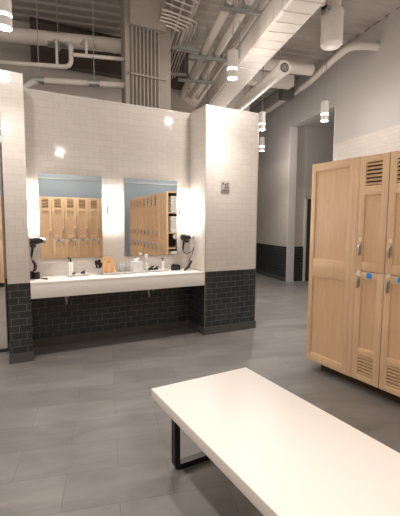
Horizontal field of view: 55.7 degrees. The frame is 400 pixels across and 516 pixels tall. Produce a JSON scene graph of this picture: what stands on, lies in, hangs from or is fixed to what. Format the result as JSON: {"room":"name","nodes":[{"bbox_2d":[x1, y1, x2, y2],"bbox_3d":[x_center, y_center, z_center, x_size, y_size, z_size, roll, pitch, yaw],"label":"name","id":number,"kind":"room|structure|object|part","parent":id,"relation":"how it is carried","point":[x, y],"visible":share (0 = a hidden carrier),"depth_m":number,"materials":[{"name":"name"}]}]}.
{"room":"changing room","nodes":[
{"label":"changing room","id":0,"kind":"room"},
{"bbox_2d":[23,88,190,338],"bbox_3d":[-1.125,-0.468,4.987,2.135,3.030,0.166,-2,6,-27],"label":"wall","id":1,"kind":"structure","parent":0,"point":[67,134],"depth_m":4.84,"materials":[{"name":"white tile"}]},
{"bbox_2d":[27,185,35,230],"bbox_3d":[-1.959,-0.576,4.383,0.120,0.528,0.116,-2,6,-27],"label":"vanity light","id":2,"kind":"object","parent":1,"relation":"attached to","point":[31,205],"visible":0.94,"depth_m":4.35,"materials":[{"name":"white"}]},
{"bbox_2d":[38,173,102,258],"bbox_3d":[-1.572,-0.506,4.647,0.742,1.014,0.016,-2,6,-27],"label":"wall mirror","id":3,"kind":"object","parent":1,"relation":"attached to","point":[70,206],"visible":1,"depth_m":4.63,"materials":[{"name":"silver glass"}]},
{"bbox_2d":[32,320,189,347],"bbox_3d":[-1.093,0.996,5.046,2.111,0.105,0.012,-2,6,-27],"label":"baseboard","id":4,"kind":"structure","parent":1,"relation":"attached to","point":[58,340],"depth_m":4.97,"materials":[{"name":"tile"}]},
{"bbox_2d":[107,189,116,230],"bbox_3d":[-1.104,-0.613,4.824,0.120,0.528,0.116,-2,6,-27],"label":"vanity light","id":5,"kind":"object","parent":1,"relation":"attached to","point":[112,209],"visible":1,"depth_m":4.79,"materials":[{"name":"glass"}]},
{"bbox_2d":[30,268,204,298],"bbox_3d":[-0.987,0.297,4.782,2.133,0.180,0.454,-2,6,-27],"label":"countertop","id":6,"kind":"structure","parent":1,"relation":"attached to","point":[62,285],"depth_m":4.54,"materials":[{"name":"stone"}]},
{"bbox_2d":[30,271,39,278],"bbox_3d":[-1.911,0.198,4.358,0.140,0.085,0.072,0,5,-2],"label":"caddy","id":7,"kind":"object","parent":6,"relation":"on","point":[33,275],"visible":0.8,"depth_m":4.33,"materials":[{"name":"black plastic"}]},
{"bbox_2d":[30,271,33,278],"bbox_3d":[-1.945,0.198,4.357,0.072,0.085,0.071,-2,6,-27],"label":"cup","id":8,"kind":"object","parent":7,"relation":"on","point":[31,272],"depth_m":4.34,"materials":[{"name":"black plastic"}]},
{"bbox_2d":[33,272,39,278],"bbox_3d":[-1.877,0.203,4.359,0.072,0.075,0.071,-2,6,-27],"label":"cup","id":9,"kind":"object","parent":7,"relation":"on","point":[36,275],"depth_m":4.34,"materials":[{"name":"black plastic"}]},
{"bbox_2d":[66,272,88,276],"bbox_3d":[-1.503,0.203,4.650,0.260,0.026,0.130,-2,6,-27],"label":"tray","id":10,"kind":"object","parent":6,"relation":"on","point":[86,273],"visible":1,"depth_m":4.61,"materials":[{"name":"white"}]},
{"bbox_2d":[68,258,72,274],"bbox_3d":[-1.576,0.101,4.619,0.051,0.201,0.051,2,6,18],"label":"lotion bottle","id":11,"kind":"object","parent":10,"relation":"on","point":[70,263],"visible":0.91,"depth_m":4.60,"materials":[{"name":"white plastic"}]},
{"bbox_2d":[95,268,101,274],"bbox_3d":[-1.269,0.166,4.739,0.078,0.085,0.078,-2,6,-27],"label":"cup","id":12,"kind":"object","parent":6,"relation":"on","point":[98,270],"visible":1,"depth_m":4.71,"materials":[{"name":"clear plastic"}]},
{"bbox_2d":[101,270,132,274],"bbox_3d":[-1.067,0.186,4.852,0.380,0.026,0.170,-2,6,-27],"label":"tray","id":13,"kind":"object","parent":6,"relation":"on","point":[129,271],"visible":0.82,"depth_m":4.78,"materials":[{"name":"white"}]},
{"bbox_2d":[102,257,113,272],"bbox_3d":[-1.163,0.097,4.801,0.152,0.228,0.047,-2,6,-27],"label":"wooden holder","id":14,"kind":"object","parent":13,"relation":"on","point":[107,262],"visible":0.94,"depth_m":4.78,"materials":[{"name":"orange wood"}]},
{"bbox_2d":[119,263,124,271],"bbox_3d":[-1.007,0.122,4.883,0.084,0.115,0.083,-2,6,-27],"label":"tumbler","id":15,"kind":"object","parent":13,"relation":"on","point":[121,265],"visible":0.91,"depth_m":4.85,"materials":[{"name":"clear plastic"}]},
{"bbox_2d":[131,258,142,272],"bbox_3d":[-0.829,0.094,4.961,0.132,0.192,0.110,-2,6,-27],"label":"tissue box","id":16,"kind":"object","parent":6,"relation":"on","point":[136,266],"visible":0.95,"depth_m":4.92,"materials":[{"name":"plastic"}]},
{"bbox_2d":[145,254,147,271],"bbox_3d":[-0.704,0.067,5.001,0.045,0.240,0.045,-2,6,-27],"label":"hand soap bottle","id":17,"kind":"object","parent":6,"relation":"on","point":[146,255],"visible":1,"depth_m":4.98,"materials":[{"name":"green plastic"}]},
{"bbox_2d":[148,268,168,271],"bbox_3d":[-0.579,0.163,5.126,0.280,0.026,0.130,-2,6,-27],"label":"tray","id":18,"kind":"object","parent":6,"relation":"on","point":[159,269],"visible":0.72,"depth_m":5.09,"materials":[{"name":"white"}]},
{"bbox_2d":[171,264,179,269],"bbox_3d":[-0.337,0.124,5.242,0.120,0.086,0.056,-2,6,-27],"label":"organizer","id":19,"kind":"object","parent":6,"relation":"on","point":[173,266],"visible":0.99,"depth_m":5.22,"materials":[{"name":"black plastic"}]},
{"bbox_2d":[123,178,176,255],"bbox_3d":[-0.657,-0.545,5.119,0.751,1.014,0.016,-2,6,-27],"label":"wall mirror","id":20,"kind":"object","parent":1,"relation":"attached to","point":[150,206],"visible":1,"depth_m":5.10,"materials":[{"name":"silver glass"}]},
{"bbox_2d":[180,192,188,229],"bbox_3d":[-0.207,-0.651,5.286,0.120,0.528,0.116,-2,6,-27],"label":"vanity light","id":21,"kind":"object","parent":1,"relation":"attached to","point":[183,210],"visible":1,"depth_m":5.25,"materials":[{"name":"silver metal"}]},
{"bbox_2d":[0,20,249,112],"bbox_3d":[-2.746,-1.659,7.125,8.700,4.980,0.150,-2,6,-27],"label":"wall","id":22,"kind":"structure","parent":0,"point":[8,51],"depth_m":7.13,"materials":[{"name":"paint"}]},
{"bbox_2d":[0,273,399,515],"bbox_3d":[0.402,0.880,7.454,14.600,0.100,14.600,-2,6,-27],"label":"floor","id":23,"kind":"structure","parent":0,"point":[83,432],"depth_m":3.08,"materials":[{"name":"tile"}]},
{"bbox_2d":[0,70,32,353],"bbox_3d":[-2.066,-0.404,4.247,0.219,3.030,0.620,-2,6,-27],"label":"pier","id":24,"kind":"object","parent":23,"relation":"on","point":[11,83],"visible":0.83,"depth_m":3.96,"materials":[{"name":"white tile"}]},
{"bbox_2d":[0,123,9,351],"bbox_3d":[-3.812,-0.353,3.601,3.479,3.030,0.166,-2,6,-27],"label":"frame","id":25,"kind":"object","parent":24,"relation":"attached to","point":[7,349],"visible":0.33,"depth_m":4.35,"materials":[{"name":"black metal"}]},
{"bbox_2d":[0,168,7,348],"bbox_3d":[-2.718,-0.221,4.079,1.070,2.610,0.017,-2,6,-27],"label":"mirror","id":26,"kind":"object","parent":25,"relation":"attached to","point":[3,310],"visible":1,"depth_m":4.36,"materials":[{"name":"silver glass"}]},
{"bbox_2d":[9,343,33,363],"bbox_3d":[-2.031,1.061,4.301,0.243,0.105,0.454,-2,6,-27],"label":"baseboard","id":27,"kind":"object","parent":24,"relation":"attached to","point":[26,356],"visible":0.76,"depth_m":4.10,"materials":[{"name":"tile"}]},
{"bbox_2d":[29,237,45,270],"bbox_3d":[-1.897,-0.044,4.403,0.195,0.398,0.195,-2,6,-27],"label":"hair dryer","id":28,"kind":"object","parent":24,"relation":"attached to","point":[33,241],"visible":0.84,"depth_m":4.32,"materials":[{"name":"black plastic"}]},
{"bbox_3d":[-1.909,0.070,4.372,0.054,0.176,0.067,0,5,-3],"label":"power cord","id":29,"kind":"part","parent":28,"relation":"part of","materials":[{"name":"black rubber"}]},
{"bbox_2d":[120,0,170,109],"bbox_3d":[-0.790,-1.494,5.508,0.670,4.980,0.335,-2,6,-27],"label":"support column","id":30,"kind":"structure","parent":23,"relation":"on","point":[126,36],"depth_m":5.27,"materials":[{"name":"metal"}]},
{"bbox_2d":[129,0,165,33],"bbox_3d":[-0.712,-3.526,5.113,0.504,0.832,0.093,-2,6,-27],"label":"junction box","id":31,"kind":"object","parent":30,"relation":"attached to","point":[146,14],"visible":1,"depth_m":5.10,"materials":[{"name":"metal"}]},
{"bbox_2d":[131,25,133,104],"bbox_3d":[-0.912,-2.248,5.158,0.023,1.745,0.023,0,5,-5],"label":"vertical conduit","id":32,"kind":"object","parent":31,"relation":"attached to","point":[132,25],"visible":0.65,"depth_m":5.12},
{"bbox_2d":[135,26,137,104],"bbox_3d":[-0.865,-2.250,5.183,0.023,1.745,0.023,0,5,-5],"label":"vertical conduit","id":33,"kind":"object","parent":31,"relation":"attached to","point":[135,26],"visible":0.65,"depth_m":5.14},
{"bbox_2d":[139,27,141,105],"bbox_3d":[-0.817,-2.252,5.207,0.023,1.745,0.023,0,5,-5],"label":"vertical conduit","id":34,"kind":"object","parent":31,"relation":"attached to","point":[139,27],"visible":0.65,"depth_m":5.15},
{"bbox_2d":[143,28,144,105],"bbox_3d":[-0.770,-2.254,5.232,0.023,1.745,0.023,0,5,-5],"label":"vertical conduit","id":35,"kind":"object","parent":31,"relation":"attached to","point":[143,28],"visible":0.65,"depth_m":5.19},
{"bbox_2d":[147,29,148,106],"bbox_3d":[-0.722,-2.256,5.256,0.023,1.745,0.023,0,5,-5],"label":"vertical conduit","id":36,"kind":"object","parent":31,"relation":"attached to","point":[147,29],"visible":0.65,"depth_m":5.22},
{"bbox_2d":[150,30,151,106],"bbox_3d":[-0.675,-2.258,5.281,0.023,1.745,0.023,0,5,-5],"label":"vertical conduit","id":37,"kind":"object","parent":31,"relation":"attached to","point":[150,30],"visible":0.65,"depth_m":5.22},
{"bbox_2d":[154,31,155,107],"bbox_3d":[-0.627,-2.260,5.305,0.023,1.745,0.023,0,5,-5],"label":"vertical conduit","id":38,"kind":"object","parent":31,"relation":"attached to","point":[154,31],"visible":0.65,"depth_m":5.26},
{"bbox_2d":[158,32,159,108],"bbox_3d":[-0.580,-2.262,5.330,0.023,1.745,0.023,0,5,-5],"label":"vertical conduit","id":39,"kind":"object","parent":31,"relation":"attached to","point":[158,32],"visible":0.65,"depth_m":5.30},
{"bbox_2d":[159,19,183,66],"bbox_3d":[-0.449,-3.345,6.303,0.343,0.022,2.310,0,5,-3],"label":"conduit","id":40,"kind":"object","parent":31,"relation":"attached to","point":[160,19],"visible":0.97,"depth_m":5.39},
{"bbox_2d":[166,24,179,57],"bbox_3d":[-0.510,-3.317,6.321,0.297,0.022,2.288,0,5,-5],"label":"conduit","id":41,"kind":"object","parent":31,"relation":"attached to","point":[166,24],"visible":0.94,"depth_m":5.43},
{"bbox_2d":[160,16,188,71],"bbox_3d":[-0.389,-3.373,6.284,0.387,0.022,2.334,0,5,-2],"label":"conduit","id":42,"kind":"object","parent":31,"relation":"attached to","point":[160,16],"visible":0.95,"depth_m":5.42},
{"bbox_2d":[161,12,192,78],"bbox_3d":[-0.329,-3.401,6.263,0.431,0.022,2.358,0,5,-1],"label":"conduit","id":43,"kind":"object","parent":31,"relation":"attached to","point":[191,24],"visible":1,"depth_m":5.42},
{"bbox_2d":[166,2,191,28],"bbox_3d":[-0.236,-3.523,5.494,0.252,0.022,0.748,2,6,20],"label":"conduit","id":44,"kind":"object","parent":31,"relation":"attached to","point":[166,2],"visible":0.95,"depth_m":5.34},
{"bbox_2d":[174,0,194,22],"bbox_3d":[-0.204,-3.597,5.472,0.265,0.022,0.778,3,6,22],"label":"conduit","id":45,"kind":"object","parent":31,"relation":"attached to","point":[174,0],"visible":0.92,"depth_m":5.37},
{"bbox_2d":[191,0,197,18],"bbox_3d":[-0.172,-3.670,5.450,0.277,0.022,0.809,3,6,24],"label":"conduit","id":46,"kind":"object","parent":31,"relation":"attached to","point":[192,0],"visible":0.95,"depth_m":5.53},
{"bbox_2d":[130,72,166,80],"bbox_3d":[-0.705,-2.493,5.210,0.525,0.025,0.033,-2,6,-27],"label":"strap","id":47,"kind":"object","parent":30,"relation":"attached to","point":[131,73],"visible":1,"depth_m":5.20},
{"bbox_2d":[190,105,258,326],"bbox_3d":[0.294,-0.504,5.464,0.825,3.030,0.620,-2,6,-27],"label":"pier","id":48,"kind":"object","parent":23,"relation":"on","point":[227,142],"visible":0.79,"depth_m":5.17,"materials":[{"name":"white tile"}]},
{"bbox_2d":[180,234,193,259],"bbox_3d":[-0.167,-0.146,5.277,0.195,0.379,0.195,2,6,15],"label":"hair dryer","id":49,"kind":"object","parent":48,"relation":"attached to","point":[184,237],"visible":1,"depth_m":5.20,"materials":[{"name":"black plastic"}]},
{"bbox_2d":[190,320,255,334],"bbox_3d":[0.288,0.953,5.596,0.849,0.105,0.632,-2,6,-27],"label":"baseboard","id":50,"kind":"object","parent":48,"relation":"attached to","point":[250,324],"visible":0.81,"depth_m":5.30,"materials":[{"name":"tile"}]},
{"bbox_2d":[221,181,229,192],"bbox_3d":[0.341,-0.955,5.083,0.132,0.150,0.016,-2,6,-27],"label":"wall control","id":51,"kind":"object","parent":48,"relation":"attached to","point":[225,185],"visible":1,"depth_m":5.08,"materials":[{"name":"grey plastic"}]},
{"bbox_2d":[204,104,258,327],"bbox_3d":[0.438,-0.529,5.183,0.833,2.925,0.004,-2,6,-27],"label":"trim","id":52,"kind":"structure","parent":48,"relation":"attached to","point":[206,104],"depth_m":5.12,"materials":[{"name":"silver metal"}]},
{"bbox_2d":[151,367,399,515],"bbox_3d":[0.464,1.131,1.861,0.754,0.455,1.830,-3,6,-30],"label":"bench","id":53,"kind":"object","parent":23,"relation":"on","point":[286,454],"visible":1,"depth_m":1.83,"materials":[{"name":"wood"}]},
{"bbox_2d":[306,157,360,376],"bbox_3d":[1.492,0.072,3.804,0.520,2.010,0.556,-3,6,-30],"label":"panel","id":54,"kind":"object","parent":23,"relation":"on","point":[335,184],"visible":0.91,"depth_m":3.66,"materials":[{"name":"brown wood"}]},
{"bbox_3d":[1.267,0.075,3.702,0.005,1.860,0.406,-3,6,-30],"label":"inset panel","id":55,"kind":"part","parent":54,"relation":"part of","materials":[{"name":"brown wood"}]},
{"bbox_2d":[321,365,399,401],"bbox_3d":[2.111,1.221,2.905,0.330,0.100,2.741,-3,6,-30],"label":"plinth","id":56,"kind":"object","parent":23,"relation":"on","point":[357,381],"visible":0.2,"depth_m":3.56,"materials":[{"name":"black"}]},
{"bbox_2d":[351,152,390,387],"bbox_3d":[1.682,0.109,3.430,0.530,2.010,0.286,-3,6,-30],"label":"locker","id":57,"kind":"object","parent":23,"relation":"on","point":[374,169],"visible":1,"depth_m":3.31,"materials":[{"name":"brown wood"}]},
{"bbox_3d":[1.485,0.621,3.365,0.020,0.995,0.279,-3,6,-30],"label":"door","id":58,"kind":"part","parent":57,"relation":"part of","materials":[{"name":"brown wood"}]},
{"bbox_3d":[1.489,0.506,3.356,0.005,0.634,0.159,-3,6,-30],"label":"door panel","id":59,"kind":"part","parent":57,"relation":"part of","materials":[{"name":"brown wood"}]},
{"bbox_3d":[1.493,-0.253,3.284,0.005,0.589,0.159,-3,6,-30],"label":"door panel","id":60,"kind":"part","parent":57,"relation":"part of","materials":[{"name":"brown wood"}]},
{"bbox_3d":[1.491,-0.380,3.270,0.020,1.005,0.279,-3,6,-30],"label":"door","id":61,"kind":"part","parent":57,"relation":"part of","materials":[{"name":"brown wood"}]},
{"bbox_2d":[379,150,399,396],"bbox_3d":[1.826,0.133,3.184,0.530,2.010,0.286,-3,6,-30],"label":"locker","id":62,"kind":"object","parent":23,"relation":"on","point":[389,375],"visible":1,"depth_m":3.13,"materials":[{"name":"brown wood"}]},
{"bbox_3d":[1.629,0.645,3.119,0.020,0.995,0.279,-3,6,-30],"label":"door","id":63,"kind":"part","parent":62,"relation":"part of","materials":[{"name":"brown wood"}]},
{"bbox_3d":[1.635,-0.355,3.025,0.020,1.005,0.279,-3,6,-30],"label":"door","id":64,"kind":"part","parent":62,"relation":"part of","materials":[{"name":"brown wood"}]},
{"bbox_3d":[1.632,0.530,3.110,0.005,0.634,0.159,-3,6,-30],"label":"door panel","id":65,"kind":"part","parent":62,"relation":"part of","materials":[{"name":"brown wood"}]},
{"bbox_3d":[1.637,-0.229,3.038,0.005,0.589,0.159,-3,6,-30],"label":"door panel","id":66,"kind":"part","parent":62,"relation":"part of","materials":[{"name":"brown wood"}]},
{"bbox_2d":[12,0,399,110],"bbox_3d":[0.615,-4.080,5.434,23.612,0.200,23.713,-2,6,-27],"label":"ceiling","id":67,"kind":"structure","parent":0,"point":[359,15],"depth_m":6.53,"materials":[{"name":"paint"}]},
{"bbox_2d":[0,0,12,30],"bbox_3d":[-1.698,-2.898,3.221,0.123,1.806,0.123,-2,6,-27],"label":"pendant light","id":68,"kind":"object","parent":67,"relation":"hanging from","point":[5,5],"visible":1,"depth_m":3.26,"materials":[{"name":"white"}]},
{"bbox_3d":[-1.702,-2.219,3.285,0.123,0.200,0.123,-2,6,-27],"label":"lamp shade","id":69,"kind":"part","parent":68,"relation":"part of","materials":[{"name":"white"}]},
{"bbox_3d":[-1.703,-2.049,3.302,0.123,0.082,0.123,-2,6,-27],"label":"lamp shade","id":70,"kind":"part","parent":68,"relation":"part of","materials":[{"name":"white"}]},
{"bbox_2d":[0,6,120,53],"bbox_3d":[-3.517,-3.456,5.046,5.543,1.020,0.240,-1,6,-12],"label":"insulated pipe","id":71,"kind":"object","parent":67,"relation":"hanging from","point":[17,35],"visible":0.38,"depth_m":5.34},
{"bbox_2d":[53,39,57,63],"bbox_3d":[-1.974,-2.820,5.183,0.036,0.427,0.244,-2,6,-27],"label":"pipe","id":72,"kind":"object","parent":71,"relation":"hanging from","point":[54,40],"visible":0.98,"depth_m":5.09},
{"bbox_2d":[0,42,72,68],"bbox_3d":[-3.842,-2.744,4.729,4.328,0.438,0.264,-1,6,-13],"label":"pipe","id":73,"kind":"object","parent":72,"relation":"attached to","point":[69,45],"visible":1,"depth_m":5.05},
{"bbox_2d":[80,38,87,53],"bbox_3d":[-1.613,-2.914,5.261,0.036,0.293,0.376,-2,6,-27],"label":"pipe","id":74,"kind":"object","parent":71,"relation":"attached to","point":[84,40],"visible":1,"depth_m":5.11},
{"bbox_2d":[73,53,123,60],"bbox_3d":[-1.281,-2.737,5.176,0.872,0.052,0.056,-1,6,-12],"label":"pipe","id":75,"kind":"object","parent":74,"relation":"attached to","point":[82,55],"visible":0.87,"depth_m":5.14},
{"bbox_2d":[23,0,123,88],"bbox_3d":[-1.812,-2.988,4.996,1.950,1.922,0.397,-2,6,-22],"label":"pipe","id":76,"kind":"object","parent":67,"relation":"hanging from","point":[36,80],"visible":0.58,"depth_m":5.10,"materials":[{"name":"metal"}]},
{"bbox_3d":[-2.146,-3.186,4.985,0.010,1.530,0.012,-2,6,-27],"label":"hanger rod","id":77,"kind":"part","parent":76,"relation":"part of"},
{"bbox_3d":[-1.433,-3.190,5.078,0.010,1.530,0.012,-2,6,-27],"label":"hanger rod","id":78,"kind":"part","parent":76,"relation":"part of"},
{"bbox_2d":[29,16,189,89],"bbox_3d":[-1.585,-3.807,7.207,3.000,0.695,0.180,-2,6,-27],"label":"girder","id":79,"kind":"object","parent":67,"relation":"attached to","point":[107,68],"visible":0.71,"depth_m":6.91,"materials":[{"name":"metal"}]},
{"bbox_2d":[171,0,184,44],"bbox_3d":[-0.066,-3.808,4.844,0.070,0.070,5.200,-1,6,-12],"label":"pipe","id":80,"kind":"object","parent":67,"relation":"hanging from","point":[181,5],"visible":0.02,"depth_m":6.18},
{"bbox_2d":[171,31,186,76],"bbox_3d":[-0.439,-3.709,6.804,0.400,0.820,0.040,-1,6,-12],"label":"hanger","id":81,"kind":"object","parent":67,"relation":"hanging from","point":[172,73],"visible":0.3,"depth_m":6.85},
{"bbox_2d":[173,0,198,50],"bbox_3d":[-0.215,-3.611,5.784,0.400,0.820,0.040,-1,6,-12],"label":"hanger","id":82,"kind":"object","parent":67,"relation":"hanging from","point":[174,45],"visible":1,"depth_m":5.80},
{"bbox_3d":[-0.390,-3.614,5.745,0.010,0.810,0.012,-1,6,-12],"label":"threaded rod","id":83,"kind":"part","parent":82,"relation":"part of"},
{"bbox_3d":[-0.039,-3.619,5.822,0.010,0.810,0.012,-1,6,-12],"label":"threaded rod","id":84,"kind":"part","parent":82,"relation":"part of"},
{"bbox_2d":[175,0,196,51],"bbox_3d":[0.103,-3.855,4.928,0.070,0.070,5.200,-1,6,-12],"label":"pipe","id":85,"kind":"object","parent":67,"relation":"hanging from","point":[193,3],"visible":0.46,"depth_m":6.21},
{"bbox_2d":[178,35,222,83],"bbox_3d":[0.015,-3.685,6.980,0.850,0.885,0.041,-1,6,-12],"label":"hanger","id":86,"kind":"object","parent":67,"relation":"hanging from","point":[179,79],"visible":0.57,"depth_m":6.98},
{"bbox_2d":[162,9,196,77],"bbox_3d":[-0.269,-3.429,6.243,0.473,0.022,2.383,0,5,0],"label":"conduit","id":87,"kind":"object","parent":86,"relation":"attached to","point":[162,9],"visible":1,"depth_m":5.38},
{"bbox_2d":[192,8,244,61],"bbox_3d":[0.312,-3.593,6.026,0.880,0.885,0.041,-1,6,-12],"label":"hanger","id":88,"kind":"object","parent":67,"relation":"hanging from","point":[193,55],"visible":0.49,"depth_m":6.01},
{"bbox_3d":[-0.098,-3.590,5.936,0.010,0.880,0.012,-1,6,-12],"label":"threaded rod","id":89,"kind":"part","parent":88,"relation":"part of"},
{"bbox_2d":[179,0,235,97],"bbox_3d":[0.228,-3.179,5.224,0.123,0.121,5.800,-1,6,-12],"label":"ceiling pipe","id":90,"kind":"object","parent":88,"relation":"on","point":[221,17],"visible":0.91,"depth_m":5.58,"materials":[{"name":"metal"}]},
{"bbox_2d":[189,0,253,98],"bbox_3d":[0.447,-3.179,5.236,0.123,0.121,5.800,-1,6,-12],"label":"ceiling pipe","id":91,"kind":"object","parent":88,"relation":"on","point":[246,4],"visible":0.98,"depth_m":5.60,"materials":[{"name":"metal"}]},
{"bbox_2d":[198,0,268,99],"bbox_3d":[0.605,-3.194,5.407,0.074,0.073,5.800,-1,6,-12],"label":"ceiling pipe","id":92,"kind":"object","parent":88,"relation":"on","point":[263,3],"visible":0.66,"depth_m":5.48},
{"bbox_2d":[227,0,237,79],"bbox_3d":[0.384,-2.992,4.351,0.123,1.806,0.123,-2,6,-27],"label":"pendant light","id":93,"kind":"object","parent":67,"relation":"hanging from","point":[232,54],"visible":1,"depth_m":4.37,"materials":[{"name":"white"}]},
{"bbox_3d":[0.379,-2.143,4.431,0.123,0.082,0.123,-2,6,-27],"label":"lamp shade","id":94,"kind":"part","parent":93,"relation":"part of","materials":[{"name":"white"}]},
{"bbox_3d":[0.380,-2.313,4.415,0.123,0.200,0.123,-2,6,-27],"label":"lamp shade","id":95,"kind":"part","parent":93,"relation":"part of","materials":[{"name":"white"}]},
{"bbox_3d":[0.385,-3.149,4.336,0.011,1.490,0.011,5,7,40],"label":"stem","id":96,"kind":"part","parent":93,"relation":"part of","materials":[{"name":"silver metal"}]},
{"bbox_2d":[220,0,262,15],"bbox_3d":[0.607,-3.461,4.643,0.740,0.885,0.040,-1,6,-12],"label":"hanger","id":97,"kind":"object","parent":67,"relation":"hanging from","point":[222,8],"visible":0.57,"depth_m":4.64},
{"bbox_2d":[194,0,325,110],"bbox_3d":[0.697,-3.242,4.992,0.392,1.384,6.050,-1,6,-12],"label":"duct","id":98,"kind":"object","parent":67,"relation":"hanging from","point":[280,20],"visible":0.75,"depth_m":4.48,"materials":[{"name":"metal"}]},
{"bbox_3d":[0.132,-3.445,6.674,0.010,1.305,0.012,-2,6,-27],"label":"hanger rod","id":99,"kind":"part","parent":98,"relation":"part of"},
{"bbox_3d":[0.517,-3.277,4.924,0.010,1.305,0.012,-2,6,-27],"label":"hanger rod","id":100,"kind":"part","parent":98,"relation":"part of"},
{"bbox_2d":[219,51,314,75],"bbox_3d":[1.282,-3.655,7.140,1.859,0.220,0.220,-1,6,-16],"label":"duct","id":101,"kind":"object","parent":98,"relation":"attached to","point":[301,68],"visible":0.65,"depth_m":7.20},
{"bbox_2d":[259,131,264,150],"bbox_3d":[1.463,-3.408,8.819,0.123,1.806,0.123,-2,6,-27],"label":"pendant light","id":102,"kind":"object","parent":67,"relation":"hanging from","point":[262,139],"visible":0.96,"depth_m":8.84,"materials":[{"name":"white"}]},
{"bbox_3d":[1.458,-2.729,8.883,0.123,0.200,0.123,-2,6,-27],"label":"lamp shade","id":103,"kind":"part","parent":102,"relation":"part of","materials":[{"name":"white"}]},
{"bbox_2d":[234,18,290,109],"bbox_3d":[0.920,-3.280,5.897,0.194,1.477,1.822,-1,6,-14],"label":"spiral duct","id":104,"kind":"object","parent":67,"relation":"hanging from","point":[283,68],"visible":0.98,"depth_m":5.59,"materials":[{"name":"grey metal"}]},
{"bbox_2d":[280,63,288,71],"bbox_3d":[1.135,-2.557,5.086,0.124,0.124,0.006,-1,6,-14],"label":"grille","id":105,"kind":"object","parent":104,"relation":"attached to","point":[284,67],"depth_m":5.08,"materials":[{"name":"grey metal"}]},
{"bbox_2d":[259,94,265,130],"bbox_3d":[1.129,-3.219,6.797,0.123,1.806,0.123,-2,6,-27],"label":"pendant light","id":106,"kind":"object","parent":67,"relation":"hanging from","point":[262,115],"visible":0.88,"depth_m":6.82,"materials":[{"name":"white"}]},
{"bbox_3d":[1.124,-2.540,6.862,0.123,0.200,0.123,-2,6,-27],"label":"lamp shade","id":107,"kind":"part","parent":106,"relation":"part of","materials":[{"name":"white"}]},
{"bbox_2d":[247,71,293,89],"bbox_3d":[1.246,-3.961,7.928,1.500,0.620,0.240,-1,6,-16],"label":"duct","id":108,"kind":"object","parent":67,"relation":"hanging from","point":[287,82],"visible":0.33,"depth_m":7.98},
{"bbox_2d":[279,87,293,100],"bbox_3d":[1.952,-3.932,8.525,0.280,0.700,0.200,-1,6,-16],"label":"box","id":109,"kind":"object","parent":67,"relation":"attached to","point":[284,94],"visible":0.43,"depth_m":8.47,"materials":[{"name":"grey metal"}]},
{"bbox_2d":[321,55,328,121],"bbox_3d":[2.059,-3.153,6.166,0.123,1.806,0.123,-2,6,-27],"label":"pendant light","id":110,"kind":"object","parent":67,"relation":"hanging from","point":[324,104],"visible":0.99,"depth_m":6.19,"materials":[{"name":"white"}]},
{"bbox_3d":[2.054,-2.304,6.246,0.123,0.082,0.123,-2,6,-27],"label":"lamp shade","id":111,"kind":"part","parent":110,"relation":"part of","materials":[{"name":"white"}]},
{"bbox_3d":[2.055,-2.474,6.230,0.123,0.200,0.123,-2,6,-27],"label":"lamp shade","id":112,"kind":"part","parent":110,"relation":"part of","materials":[{"name":"white"}]},
{"bbox_3d":[2.061,-3.310,6.151,0.011,1.490,0.011,0,5,-5],"label":"stem","id":113,"kind":"part","parent":110,"relation":"part of","materials":[{"name":"silver metal"}]},
{"bbox_2d":[320,0,343,50],"bbox_3d":[1.797,-3.369,5.173,0.293,1.152,0.864,2,6,15],"label":"pendant light","id":114,"kind":"object","parent":67,"relation":"hanging from","point":[332,13],"visible":0.99,"depth_m":4.88,"materials":[{"name":"metal"}]},
{"bbox_2d":[319,0,345,49],"bbox_3d":[2.209,-3.969,6.279,0.100,0.120,2.000,1,5,7],"label":"joist","id":115,"kind":"object","parent":67,"relation":"attached to","point":[342,1],"visible":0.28,"depth_m":5.75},
{"bbox_2d":[293,126,333,280],"bbox_3d":[3.831,-1.398,10.209,3.000,3.960,0.140,-1,6,-16],"label":"wall","id":116,"kind":"structure","parent":0,"point":[315,144],"depth_m":9.77,"materials":[{"name":"paint"}]},
{"bbox_2d":[302,197,310,280],"bbox_3d":[3.259,-0.501,10.031,1.145,2.200,0.041,-1,6,-16],"label":"trim","id":117,"kind":"structure","parent":116,"relation":"attached to","point":[306,198],"depth_m":9.85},
{"bbox_2d":[305,199,310,280],"bbox_3d":[3.255,-0.477,10.046,1.035,2.130,0.045,-1,6,-16],"label":"door","id":118,"kind":"structure","parent":116,"relation":"in","point":[309,200],"depth_m":9.89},
{"bbox_2d":[302,111,334,128],"bbox_3d":[4.200,-3.323,9.080,3.150,0.090,2.150,-1,6,-16],"label":"ceiling","id":119,"kind":"structure","parent":0,"point":[317,122],"depth_m":9.32,"materials":[{"name":"grey paint"}]},
{"bbox_2d":[249,8,399,277],"bbox_3d":[2.804,-1.709,8.010,0.200,4.980,14.500,-1,6,-16],"label":"wall","id":120,"kind":"structure","parent":0,"point":[367,120],"depth_m":7.59,"materials":[{"name":"paint"}]},
{"bbox_2d":[256,270,285,281],"bbox_3d":[1.443,0.319,12.400,0.012,0.100,5.420,-1,6,-16],"label":"baseboard","id":121,"kind":"structure","parent":120,"relation":"attached to","point":[257,271],"depth_m":10.54,"materials":[{"name":"tile"}]},
{"bbox_2d":[286,127,297,281],"bbox_3d":[2.332,-1.323,9.639,0.208,3.900,0.032,-1,6,-16],"label":"trim","id":122,"kind":"structure","parent":120,"relation":"attached to","point":[293,141],"depth_m":9.62,"materials":[{"name":"paint"}]},
{"bbox_2d":[263,42,379,113],"bbox_3d":[2.078,-3.812,8.641,0.728,0.243,4.741,-2,6,-21],"label":"pipe","id":123,"kind":"object","parent":120,"relation":"attached to","point":[373,46],"visible":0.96,"depth_m":6.91,"materials":[{"name":"metal"}]},
{"bbox_2d":[333,106,335,160],"bbox_3d":[2.842,-1.158,7.922,0.208,3.900,0.030,-1,6,-16],"label":"trim","id":124,"kind":"structure","parent":120,"relation":"attached to","point":[335,106],"depth_m":7.75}
]}

